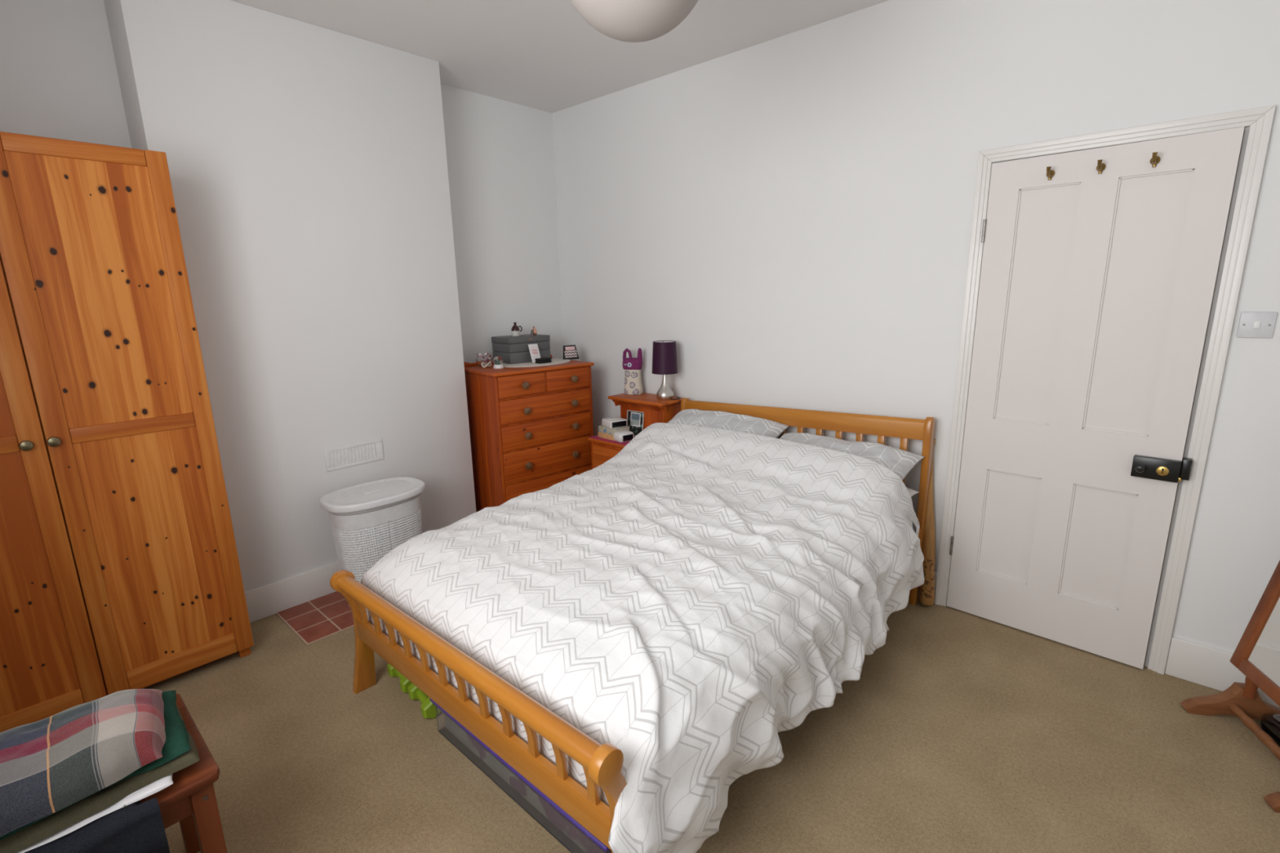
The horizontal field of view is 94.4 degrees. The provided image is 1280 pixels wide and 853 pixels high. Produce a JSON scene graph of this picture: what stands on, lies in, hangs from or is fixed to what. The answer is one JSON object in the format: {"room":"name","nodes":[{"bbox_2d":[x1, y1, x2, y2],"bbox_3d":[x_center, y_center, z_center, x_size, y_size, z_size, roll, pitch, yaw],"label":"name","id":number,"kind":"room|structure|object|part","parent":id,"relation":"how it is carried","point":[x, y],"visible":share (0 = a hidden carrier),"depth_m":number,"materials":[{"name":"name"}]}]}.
{"room":"bedroom","nodes":[
{"label":"bedroom","id":0,"kind":"room"},
{"bbox_2d":[0,0,563,363],"bbox_3d":[-1.756,-0.546,3.205,0.200,2.690,3.300,10,17,41],"label":"wall","id":1,"kind":"structure","parent":0,"point":[59,77],"depth_m":3.67,"materials":[{"name":"paint"}]},
{"bbox_2d":[103,0,476,591],"bbox_3d":[-1.577,-0.512,3.035,0.297,2.690,1.302,10,17,41],"label":"wall","id":2,"kind":"structure","parent":0,"point":[307,162],"depth_m":2.79,"materials":[{"name":"paint"}]},
{"bbox_2d":[244,526,445,622],"bbox_3d":[-1.538,0.724,3.306,0.297,0.158,1.317,10,17,41],"label":"baseboard","id":3,"kind":"structure","parent":2,"relation":"attached to","point":[268,600],"depth_m":2.90,"materials":[{"name":"white paint"}]},
{"bbox_2d":[324,439,383,471],"bbox_3d":[-1.470,0.146,3.058,0.007,0.110,0.290,10,17,41],"label":"air vent","id":4,"kind":"object","parent":2,"relation":"in","point":[341,457],"visible":1,"depth_m":3.05,"materials":[{"name":"white plastic"}]},
{"bbox_2d":[231,0,888,113],"bbox_3d":[-0.229,-1.587,1.334,4.650,0.100,3.980,10,17,41],"label":"ceiling","id":5,"kind":"structure","parent":0,"point":[541,55],"depth_m":2.84,"materials":[{"name":"paint"}]},
{"bbox_2d":[570,0,697,42],"bbox_3d":[-0.017,-1.333,1.590,0.424,0.515,0.424,10,17,41],"label":"pendant lantern","id":6,"kind":"object","parent":5,"relation":"hanging from","point":[624,20],"visible":1,"depth_m":1.59,"materials":[{"name":"grey paper"}]},
{"bbox_2d":[142,595,1279,852],"bbox_3d":[-0.176,1.135,1.942,4.650,0.100,3.980,10,17,41],"label":"floor","id":7,"kind":"structure","parent":0,"point":[962,732],"depth_m":1.90,"materials":[{"name":"beige carpet"}]},
{"bbox_2d":[0,131,253,733],"bbox_3d":[-2.176,0.049,2.158,0.596,2.000,0.940,10,17,41],"label":"wardrobe","id":8,"kind":"object","parent":7,"relation":"on","point":[120,570],"visible":0.93,"depth_m":2.07,"materials":[{"name":"brown wood"}]},
{"bbox_3d":[-2.155,-0.370,1.710,0.012,0.877,0.348,10,17,41],"label":"panel","id":9,"kind":"part","parent":8,"relation":"part of","materials":[{"name":"brown wood"}]},
{"bbox_3d":[-1.998,0.062,1.931,0.030,0.035,0.035,10,17,41],"label":"knob","id":10,"kind":"part","parent":8,"relation":"part of","materials":[{"name":"brown metal"}]},
{"bbox_3d":[-2.138,0.539,1.913,0.012,0.879,0.348,10,17,41],"label":"panel","id":11,"kind":"part","parent":8,"relation":"part of","materials":[{"name":"brown wood"}]},
{"bbox_3d":[-2.145,0.102,1.814,0.022,1.955,0.468,10,17,41],"label":"door","id":12,"kind":"part","parent":8,"relation":"part of","materials":[{"name":"brown wood"}]},
{"bbox_3d":[-1.954,0.050,1.978,0.030,0.035,0.035,10,17,41],"label":"knob","id":13,"kind":"part","parent":8,"relation":"part of","materials":[{"name":"brown metal"}]},
{"bbox_3d":[-1.838,-0.452,2.049,0.012,0.877,0.348,10,17,41],"label":"panel","id":14,"kind":"part","parent":8,"relation":"part of","materials":[{"name":"brown wood"}]},
{"bbox_3d":[-1.821,0.457,2.252,0.012,0.879,0.348,10,17,41],"label":"panel","id":15,"kind":"part","parent":8,"relation":"part of","materials":[{"name":"brown wood"}]},
{"bbox_2d":[140,693,227,852],"bbox_3d":[-1.263,1.009,1.314,0.425,0.460,0.538,10,17,41],"label":"stool","id":16,"kind":"object","parent":7,"relation":"on","point":[191,802],"visible":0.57,"depth_m":1.32,"materials":[{"name":"brown wood"}]},
{"bbox_2d":[24,797,169,852],"bbox_3d":[-1.244,0.842,1.196,0.392,0.135,0.399,10,17,41],"label":"trousers","id":17,"kind":"object","parent":16,"relation":"on","point":[136,827],"visible":0.27,"depth_m":1.18,"materials":[{"name":"fabric"}]},
{"bbox_2d":[16,773,173,852],"bbox_3d":[-1.226,0.772,1.192,0.473,0.014,0.266,-11,16,-36],"label":"shirt","id":18,"kind":"object","parent":17,"relation":"on","point":[162,784],"visible":0.2,"depth_m":1.20,"materials":[{"name":"white fabric"}]},
{"bbox_2d":[0,705,199,852],"bbox_3d":[-1.230,0.745,1.228,0.341,0.034,0.484,10,17,41],"label":"folded cloth","id":19,"kind":"object","parent":18,"relation":"on","point":[46,828],"visible":0.17,"depth_m":1.18,"materials":[{"name":"green fabric"}]},
{"bbox_2d":[0,690,191,840],"bbox_3d":[-1.243,0.719,1.237,0.326,0.027,0.493,10,17,41],"label":"jumper","id":20,"kind":"object","parent":19,"relation":"on","point":[176,744],"visible":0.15,"depth_m":1.31,"materials":[{"name":"green fabric"}]},
{"bbox_2d":[0,688,165,837],"bbox_3d":[-1.237,0.676,1.205,0.335,0.080,0.460,10,17,41],"label":"plaid blanket","id":21,"kind":"object","parent":20,"relation":"on","point":[49,765],"visible":1,"depth_m":1.20,"materials":[{"name":"multicoloured fabric"}]},
{"bbox_3d":[-1.268,0.795,1.266,0.425,0.022,0.538,10,17,41],"label":"seat","id":22,"kind":"part","parent":16,"relation":"part of","materials":[{"name":"brown wood"}]},
{"bbox_3d":[-1.236,0.957,1.598,0.042,0.438,0.042,10,17,41],"label":"leg","id":23,"kind":"part","parent":16,"relation":"part of","materials":[{"name":"brown wood"}]},
{"bbox_3d":[-0.977,1.003,1.368,0.042,0.438,0.042,10,17,41],"label":"leg","id":24,"kind":"part","parent":16,"relation":"part of","materials":[{"name":"brown wood"}]},
{"bbox_2d":[275,591,354,645],"bbox_3d":[-1.272,0.844,3.097,0.404,0.006,1.008,10,17,41],"label":"hearth","id":25,"kind":"object","parent":7,"relation":"on","point":[322,617],"visible":0.45,"depth_m":2.82,"materials":[{"name":"tile"}]},
{"bbox_2d":[319,476,425,607],"bbox_3d":[-1.295,0.585,2.962,0.335,0.559,0.476,10,17,41],"label":"laundry hamper","id":26,"kind":"object","parent":25,"relation":"on","point":[369,520],"visible":0.62,"depth_m":2.81,"materials":[{"name":"white plastic"}]},
{"bbox_3d":[-1.300,0.328,2.905,0.330,0.033,0.472,10,17,41],"label":"lid","id":27,"kind":"part","parent":26,"relation":"part of","materials":[{"name":"white plastic"}]},
{"bbox_2d":[386,663,411,693],"bbox_3d":[-0.930,0.977,2.330,0.064,0.074,0.176,-12,17,-41],"label":"dumbbell","id":28,"kind":"object","parent":7,"relation":"on","point":[405,682],"visible":0.47,"depth_m":2.27,"materials":[{"name":"plastic"}]},
{"bbox_2d":[407,683,436,719],"bbox_3d":[-0.796,1.006,2.191,0.064,0.074,0.176,-11,16,-38],"label":"dumbbell","id":29,"kind":"object","parent":7,"relation":"on","point":[428,708],"visible":0.66,"depth_m":2.13,"materials":[{"name":"plastic"}]},
{"bbox_2d":[429,697,611,852],"bbox_3d":[-0.233,1.012,1.952,0.868,0.138,0.508,10,17,41],"label":"storage box","id":30,"kind":"object","parent":7,"relation":"on","point":[568,832],"visible":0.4,"depth_m":1.74,"materials":[{"name":"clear plastic"}]},
{"bbox_2d":[463,354,594,511],"bbox_3d":[-0.701,0.111,3.837,0.718,1.092,0.504,-12,17,-41],"label":"dresser","id":31,"kind":"object","parent":7,"relation":"on","point":[531,428],"visible":0.77,"depth_m":3.61,"materials":[{"name":"brown wood"}]},
{"bbox_2d":[475,352,493,366],"bbox_3d":[-0.966,-0.415,3.681,0.107,0.084,0.105,10,17,41],"label":"glass bowl","id":32,"kind":"object","parent":31,"relation":"on","point":[479,360],"visible":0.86,"depth_m":3.65,"materials":[{"name":"white"}]},
{"bbox_3d":[-0.965,-0.399,3.683,0.104,0.052,0.104,10,17,41],"label":"bowl glass","id":33,"kind":"part","parent":32,"relation":"part of","materials":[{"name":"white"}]},
{"bbox_2d":[480,361,491,368],"bbox_3d":[-0.935,-0.377,3.612,0.035,0.035,0.071,10,17,41],"label":"bracelet","id":34,"kind":"object","parent":31,"relation":"on","point":[482,362],"visible":1,"depth_m":3.60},
{"bbox_2d":[493,355,503,368],"bbox_3d":[-0.858,-0.390,3.585,0.062,0.073,0.062,10,17,41],"label":"snow globe","id":35,"kind":"object","parent":31,"relation":"on","point":[498,361],"visible":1,"depth_m":3.56,"materials":[{"name":"white glass"}]},
{"bbox_3d":[-0.874,-0.440,3.896,0.705,0.036,0.018,-12,17,-41],"label":"gallery rail","id":36,"kind":"part","parent":31,"relation":"part of","materials":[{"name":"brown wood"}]},
{"bbox_3d":[-0.694,-0.244,3.486,0.315,0.130,0.020,-12,17,-41],"label":"drawer","id":37,"kind":"part","parent":31,"relation":"part of","materials":[{"name":"brown wood"}]},
{"bbox_3d":[-0.672,-0.241,3.468,0.048,0.048,0.038,-12,17,-41],"label":"knob","id":38,"kind":"part","parent":31,"relation":"part of","materials":[{"name":"brown wood"}]},
{"bbox_3d":[-0.669,-0.092,3.501,0.048,0.048,0.038,-12,17,-41],"label":"knob","id":39,"kind":"part","parent":31,"relation":"part of","materials":[{"name":"brown wood"}]},
{"bbox_3d":[-0.671,0.235,3.566,0.048,0.048,0.038,-12,17,-41],"label":"knob","id":40,"kind":"part","parent":31,"relation":"part of","materials":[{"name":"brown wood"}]},
{"bbox_3d":[-0.668,0.054,3.532,0.048,0.048,0.038,-12,17,-41],"label":"knob","id":41,"kind":"part","parent":31,"relation":"part of","materials":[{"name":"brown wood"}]},
{"bbox_2d":[502,358,570,367],"bbox_3d":[-0.677,-0.413,3.829,0.370,0.005,0.510,10,17,41],"label":"mat","id":42,"kind":"object","parent":31,"relation":"on","point":[554,361],"visible":0.54,"depth_m":3.73,"materials":[{"name":"grey fabric"}]},
{"bbox_2d":[491,333,550,364],"bbox_3d":[-0.778,-0.513,3.898,0.314,0.164,0.217,-13,17,-43],"label":"box","id":43,"kind":"object","parent":42,"relation":"on","point":[513,349],"visible":0.84,"depth_m":3.80,"materials":[{"name":"fabric"}]},
{"bbox_2d":[511,322,522,336],"bbox_3d":[-0.807,-0.635,3.866,0.053,0.089,0.066,10,17,41],"label":"jug","id":44,"kind":"object","parent":43,"relation":"on","point":[515,331],"visible":1,"depth_m":3.85,"materials":[{"name":"beige ceramic"}]},
{"bbox_3d":[-0.780,-0.575,3.885,0.314,0.038,0.214,-13,17,-43],"label":"lid","id":45,"kind":"part","parent":43,"relation":"part of","materials":[{"name":"grey cardboard"}]},
{"bbox_2d":[532,326,537,335],"bbox_3d":[-0.697,-0.630,3.900,0.038,0.060,0.038,10,17,41],"label":"perfume bottle","id":46,"kind":"object","parent":43,"relation":"on","point":[534,329],"visible":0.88,"depth_m":3.89,"materials":[{"name":"pink glass"}]},
{"bbox_2d":[528,343,541,363],"bbox_3d":[-0.675,-0.471,3.810,0.041,0.116,0.072,11,17,43],"label":"greeting card","id":47,"kind":"object","parent":42,"relation":"on","point":[534,349],"visible":1,"depth_m":3.81,"materials":[{"name":"white paper"}]},
{"bbox_2d":[534,357,551,364],"bbox_3d":[-0.615,-0.420,3.776,0.093,0.030,0.053,-13,17,-43],"label":"trinket box","id":48,"kind":"object","parent":42,"relation":"on","point":[543,360],"visible":1,"depth_m":3.75,"materials":[{"name":"black fabric"}]},
{"bbox_2d":[563,344,579,359],"bbox_3d":[-0.468,-0.498,3.981,0.118,0.096,0.031,-9,15,-33],"label":"plaque","id":49,"kind":"object","parent":42,"relation":"on","point":[570,352],"visible":0.98,"depth_m":3.97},
{"bbox_2d":[564,346,574,350],"bbox_3d":[-0.469,-0.524,3.974,0.071,0.023,0.006,-9,15,-33],"label":"print","id":50,"kind":"object","parent":49,"relation":"on","point":[571,348],"depth_m":3.97},
{"bbox_2d":[564,350,577,357],"bbox_3d":[-0.463,-0.486,3.976,0.090,0.044,0.010,-9,15,-33],"label":"print","id":51,"kind":"object","parent":49,"relation":"attached to","point":[567,353],"depth_m":3.98},
{"bbox_3d":[-0.567,-0.126,3.630,0.654,0.144,0.020,-12,17,-41],"label":"drawer","id":52,"kind":"part","parent":31,"relation":"part of","materials":[{"name":"brown wood"}]},
{"bbox_3d":[-0.564,0.027,3.665,0.654,0.148,0.020,-12,17,-41],"label":"drawer","id":53,"kind":"part","parent":31,"relation":"part of","materials":[{"name":"brown wood"}]},
{"bbox_3d":[-0.561,0.203,3.704,0.654,0.188,0.020,-12,17,-41],"label":"drawer","id":54,"kind":"part","parent":31,"relation":"part of","materials":[{"name":"brown wood"}]},
{"bbox_3d":[-0.556,0.439,3.757,0.654,0.272,0.020,-12,17,-41],"label":"drawer","id":55,"kind":"part","parent":31,"relation":"part of","materials":[{"name":"brown wood"}]},
{"bbox_3d":[-0.449,-0.298,3.707,0.323,0.130,0.020,-12,17,-41],"label":"drawer","id":56,"kind":"part","parent":31,"relation":"part of","materials":[{"name":"brown wood"}]},
{"bbox_3d":[-0.412,-0.298,3.701,0.048,0.048,0.038,-12,17,-41],"label":"knob","id":57,"kind":"part","parent":31,"relation":"part of","materials":[{"name":"brown wood"}]},
{"bbox_3d":[-0.413,-0.148,3.731,0.048,0.048,0.038,-12,17,-41],"label":"knob","id":58,"kind":"part","parent":31,"relation":"part of","materials":[{"name":"brown wood"}]},
{"bbox_3d":[-0.414,0.178,3.797,0.048,0.048,0.038,-12,17,-41],"label":"knob","id":59,"kind":"part","parent":31,"relation":"part of","materials":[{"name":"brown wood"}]},
{"bbox_3d":[-0.410,-0.003,3.764,0.048,0.048,0.038,-12,17,-41],"label":"knob","id":60,"kind":"part","parent":31,"relation":"part of","materials":[{"name":"brown wood"}]},
{"bbox_2d":[329,397,935,852],"bbox_3d":[0.106,0.489,2.478,1.420,0.916,2.140,10,17,41],"label":"frame","id":61,"kind":"object","parent":7,"relation":"on","point":[602,765],"visible":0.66,"depth_m":1.73,"materials":[{"name":"brown wood"}]},
{"bbox_3d":[-1.084,0.775,2.252,0.032,0.502,0.114,10,17,41],"label":"foot post","id":62,"kind":"part","parent":61,"relation":"part of","materials":[{"name":"brown wood"}]},
{"bbox_3d":[-0.586,0.648,1.732,1.360,0.084,0.055,10,17,41],"label":"foot roll rail","id":63,"kind":"part","parent":61,"relation":"part of","materials":[{"name":"brown wood"}]},
{"bbox_3d":[-0.561,0.840,1.799,1.360,0.103,0.024,10,17,41],"label":"foot rail","id":64,"kind":"part","parent":61,"relation":"part of","materials":[{"name":"brown wood"}]},
{"bbox_3d":[-0.057,0.944,1.333,0.032,0.534,0.114,10,17,41],"label":"foot post","id":65,"kind":"part","parent":61,"relation":"part of","materials":[{"name":"brown wood"}]},
{"bbox_3d":[0.288,0.245,3.686,0.032,0.860,0.072,10,17,41],"label":"head post","id":66,"kind":"part","parent":61,"relation":"part of","materials":[{"name":"brown wood"}]},
{"bbox_3d":[0.786,-0.053,3.133,1.360,0.142,0.039,10,17,41],"label":"head rail","id":67,"kind":"part","parent":61,"relation":"part of","materials":[{"name":"brown wood"}]},
{"bbox_3d":[0.638,0.713,2.066,0.022,0.144,2.020,10,17,41],"label":"rail","id":68,"kind":"part","parent":61,"relation":"part of","materials":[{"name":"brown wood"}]},
{"bbox_3d":[1.315,0.402,2.765,0.032,0.916,0.072,10,17,41],"label":"head post","id":69,"kind":"part","parent":61,"relation":"part of","materials":[{"name":"brown wood"}]},
{"bbox_3d":[0.122,0.565,2.509,1.362,0.221,1.935,10,17,41],"label":"mattress","id":70,"kind":"object","parent":61,"relation":"on","visible":0},
{"bbox_2d":[360,422,924,852],"bbox_3d":[0.064,0.530,2.377,1.631,0.708,1.947,10,17,41],"label":"duvet","id":71,"kind":"object","parent":70,"relation":"on","point":[699,593],"visible":0.94,"depth_m":1.90,"materials":[{"name":"white fabric"}]},
{"bbox_2d":[906,487,919,497],"bbox_3d":[0.879,0.309,2.779,0.680,0.135,0.438,10,17,41],"label":"pillow","id":72,"kind":"object","parent":70,"relation":"on","point":[912,492],"visible":0.02,"depth_m":2.69,"materials":[{"name":"white fabric"}]},
{"bbox_2d":[778,432,924,480],"bbox_3d":[0.880,0.184,2.780,0.728,0.220,0.445,10,17,41],"label":"pillow","id":73,"kind":"object","parent":72,"relation":"on","point":[900,461],"visible":0.25,"depth_m":2.69,"materials":[{"name":"white fabric"}]},
{"bbox_3d":[0.361,0.216,3.240,0.660,0.128,0.438,10,17,41],"label":"pillow","id":74,"kind":"object","parent":70,"relation":"on","visible":0},
{"bbox_2d":[667,408,788,438],"bbox_3d":[0.386,0.066,3.223,0.718,0.261,0.441,10,17,41],"label":"pillow","id":75,"kind":"object","parent":74,"relation":"on","point":[707,419],"visible":0.31,"depth_m":3.18,"materials":[{"name":"white fabric"}]},
{"bbox_2d":[587,392,683,469],"bbox_3d":[-0.025,0.245,3.739,0.467,0.848,0.445,10,17,41],"label":"nightstand","id":76,"kind":"object","parent":7,"relation":"on","point":[655,411],"visible":0.18,"depth_m":3.65,"materials":[{"name":"brown wood"}]},
{"bbox_3d":[-0.160,0.212,3.607,0.359,0.155,0.016,10,17,41],"label":"drawer","id":77,"kind":"part","parent":76,"relation":"part of","materials":[{"name":"brown wood"}]},
{"bbox_2d":[589,435,635,445],"bbox_3d":[-0.101,0.076,3.665,0.395,0.003,0.220,10,17,41],"label":"place mat","id":78,"kind":"object","parent":76,"relation":"on","point":[596,437],"visible":0.29,"depth_m":3.62,"materials":[{"name":"fabric"}]},
{"bbox_2d":[595,421,602,435],"bbox_3d":[-0.255,0.014,3.745,0.041,0.088,0.041,10,17,41],"label":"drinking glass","id":79,"kind":"object","parent":78,"relation":"on","point":[597,423],"visible":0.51,"depth_m":3.73,"materials":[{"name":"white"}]},
{"bbox_2d":[598,431,614,440],"bbox_3d":[-0.161,0.051,3.694,0.124,0.034,0.164,-13,17,-43],"label":"box","id":80,"kind":"object","parent":78,"relation":"on","point":[603,435],"visible":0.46,"depth_m":3.66,"materials":[{"name":"cardboard"}]},
{"bbox_2d":[598,425,630,435],"bbox_3d":[-0.160,0.015,3.687,0.120,0.038,0.160,-13,17,-43],"label":"book","id":81,"kind":"object","parent":80,"relation":"on","point":[602,428],"visible":0.65,"depth_m":3.64,"materials":[{"name":"beige paper"}]},
{"bbox_2d":[601,416,627,428],"bbox_3d":[-0.156,-0.025,3.671,0.120,0.048,0.122,-8,14,-30],"label":"alarm clock","id":82,"kind":"object","parent":81,"relation":"on","point":[612,422],"visible":1,"depth_m":3.63,"materials":[{"name":"white plastic"}]},
{"bbox_2d":[613,430,634,442],"bbox_3d":[-0.098,0.059,3.589,0.112,0.062,0.094,-10,15,-34],"label":"alarm clock","id":83,"kind":"object","parent":78,"relation":"on","point":[624,436],"visible":0.92,"depth_m":3.55,"materials":[{"name":"white plastic"}]},
{"bbox_2d":[626,409,644,435],"bbox_3d":[-0.031,-0.019,3.721,0.132,0.155,0.024,9,16,38],"label":"photo frame","id":84,"kind":"object","parent":78,"relation":"on","point":[635,420],"visible":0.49,"depth_m":3.72,"materials":[{"name":"white plastic"}]},
{"bbox_2d":[631,413,639,425],"bbox_3d":[-0.029,-0.045,3.714,0.066,0.072,0.008,9,16,38],"label":"picture","id":85,"kind":"object","parent":84,"relation":"attached to","point":[635,417],"depth_m":3.71},
{"bbox_2d":[622,347,643,395],"bbox_3d":[-0.047,-0.356,3.810,0.132,0.296,0.096,3,13,18],"label":"toy","id":86,"kind":"object","parent":76,"relation":"on","point":[632,366],"visible":1,"depth_m":3.78,"materials":[{"name":"fabric"}]},
{"bbox_3d":[0.046,-0.147,3.730,0.419,0.042,0.218,10,17,41],"label":"cornice","id":87,"kind":"part","parent":76,"relation":"part of","materials":[{"name":"brown wood"}]},
{"bbox_2d":[608,392,683,406],"bbox_3d":[0.041,-0.175,3.715,0.450,0.020,0.244,10,17,41],"label":"shelf","id":88,"kind":"object","parent":76,"relation":"attached to","point":[645,399],"depth_m":3.65,"materials":[{"name":"brown wood"}]},
{"bbox_2d":[651,340,680,400],"bbox_3d":[0.152,-0.338,3.584,0.160,0.351,0.162,10,17,41],"label":"table lamp","id":89,"kind":"object","parent":76,"relation":"on","point":[664,363],"visible":1,"depth_m":3.52,"materials":[{"name":"purple fabric"}]},
{"bbox_3d":[0.148,-0.416,3.566,0.155,0.188,0.155,10,17,41],"label":"lamp shade","id":90,"kind":"part","parent":89,"relation":"part of","materials":[{"name":"purple fabric"}]},
{"bbox_2d":[919,439,935,605],"bbox_3d":[1.351,0.453,2.772,0.065,0.792,0.134,-3,13,-9],"label":"bat","id":91,"kind":"object","parent":7,"relation":"on","point":[926,592],"visible":0.64,"depth_m":2.77,"materials":[{"name":"brown wood"}]},
{"bbox_2d":[1180,560,1279,813],"bbox_3d":[2.020,0.390,1.716,0.337,1.370,0.466,3,13,16],"label":"mirror","id":92,"kind":"object","parent":7,"relation":"on","point":[1256,655],"visible":0.98,"depth_m":1.95,"materials":[{"name":"brown wood"}]},
{"bbox_3d":[2.067,0.291,1.685,0.239,1.163,0.406,3,13,16],"label":"mirror frame","id":93,"kind":"part","parent":92,"relation":"part of","materials":[{"name":"brown wood"}]},
{"bbox_2d":[1245,591,1279,688],"bbox_3d":[2.067,0.291,1.685,0.209,1.087,0.330,3,13,16],"label":"mirror glass","id":94,"kind":"object","parent":92,"relation":"attached to","point":[1263,639],"depth_m":1.92,"materials":[{"name":"white mirror"}]},
{"bbox_2d":[1260,713,1279,746],"bbox_3d":[2.112,0.994,1.899,0.086,0.108,0.262,3,13,16],"label":"shoe","id":95,"kind":"object","parent":7,"relation":"on","point":[1269,722],"visible":0.95,"depth_m":1.97,"materials":[{"name":"black leather"}]},
{"bbox_2d":[551,0,1279,666],"bbox_3d":[1.068,-0.554,2.999,4.650,2.690,0.200,10,17,41],"label":"wall","id":96,"kind":"structure","parent":0,"point":[793,211],"depth_m":2.73,"materials":[{"name":"paint"}]},
{"bbox_2d":[909,571,1279,708],"bbox_3d":[1.014,0.699,3.202,4.235,0.158,0.015,10,17,41],"label":"baseboard","id":97,"kind":"structure","parent":96,"relation":"attached to","point":[1198,664],"depth_m":2.22,"materials":[{"name":"white paint"}]},
{"bbox_2d":[946,126,1244,669],"bbox_3d":[1.680,-0.051,2.342,0.735,1.956,0.101,11,17,43],"label":"door","id":98,"kind":"structure","parent":96,"relation":"in","point":[1100,266],"depth_m":2.31,"materials":[{"name":"paint"}]},
{"bbox_3d":[1.841,0.154,2.182,0.028,0.028,0.036,11,17,43],"label":"lock knob","id":99,"kind":"part","parent":98,"relation":"part of","materials":[{"name":"black metal"}]},
{"bbox_2d":[933,104,1275,675],"bbox_3d":[1.733,-0.086,2.385,0.834,2.019,0.152,10,17,41],"label":"trim","id":100,"kind":"structure","parent":96,"relation":"attached to","point":[1260,120],"depth_m":2.15,"materials":[{"name":"white paint"}]},
{"bbox_2d":[1236,311,1277,337],"bbox_3d":[2.058,-0.339,1.979,0.086,0.086,0.013,10,17,41],"label":"light switch","id":101,"kind":"object","parent":96,"relation":"attached to","point":[1251,324],"visible":1,"depth_m":1.98,"materials":[{"name":"white plastic"}]}
]}

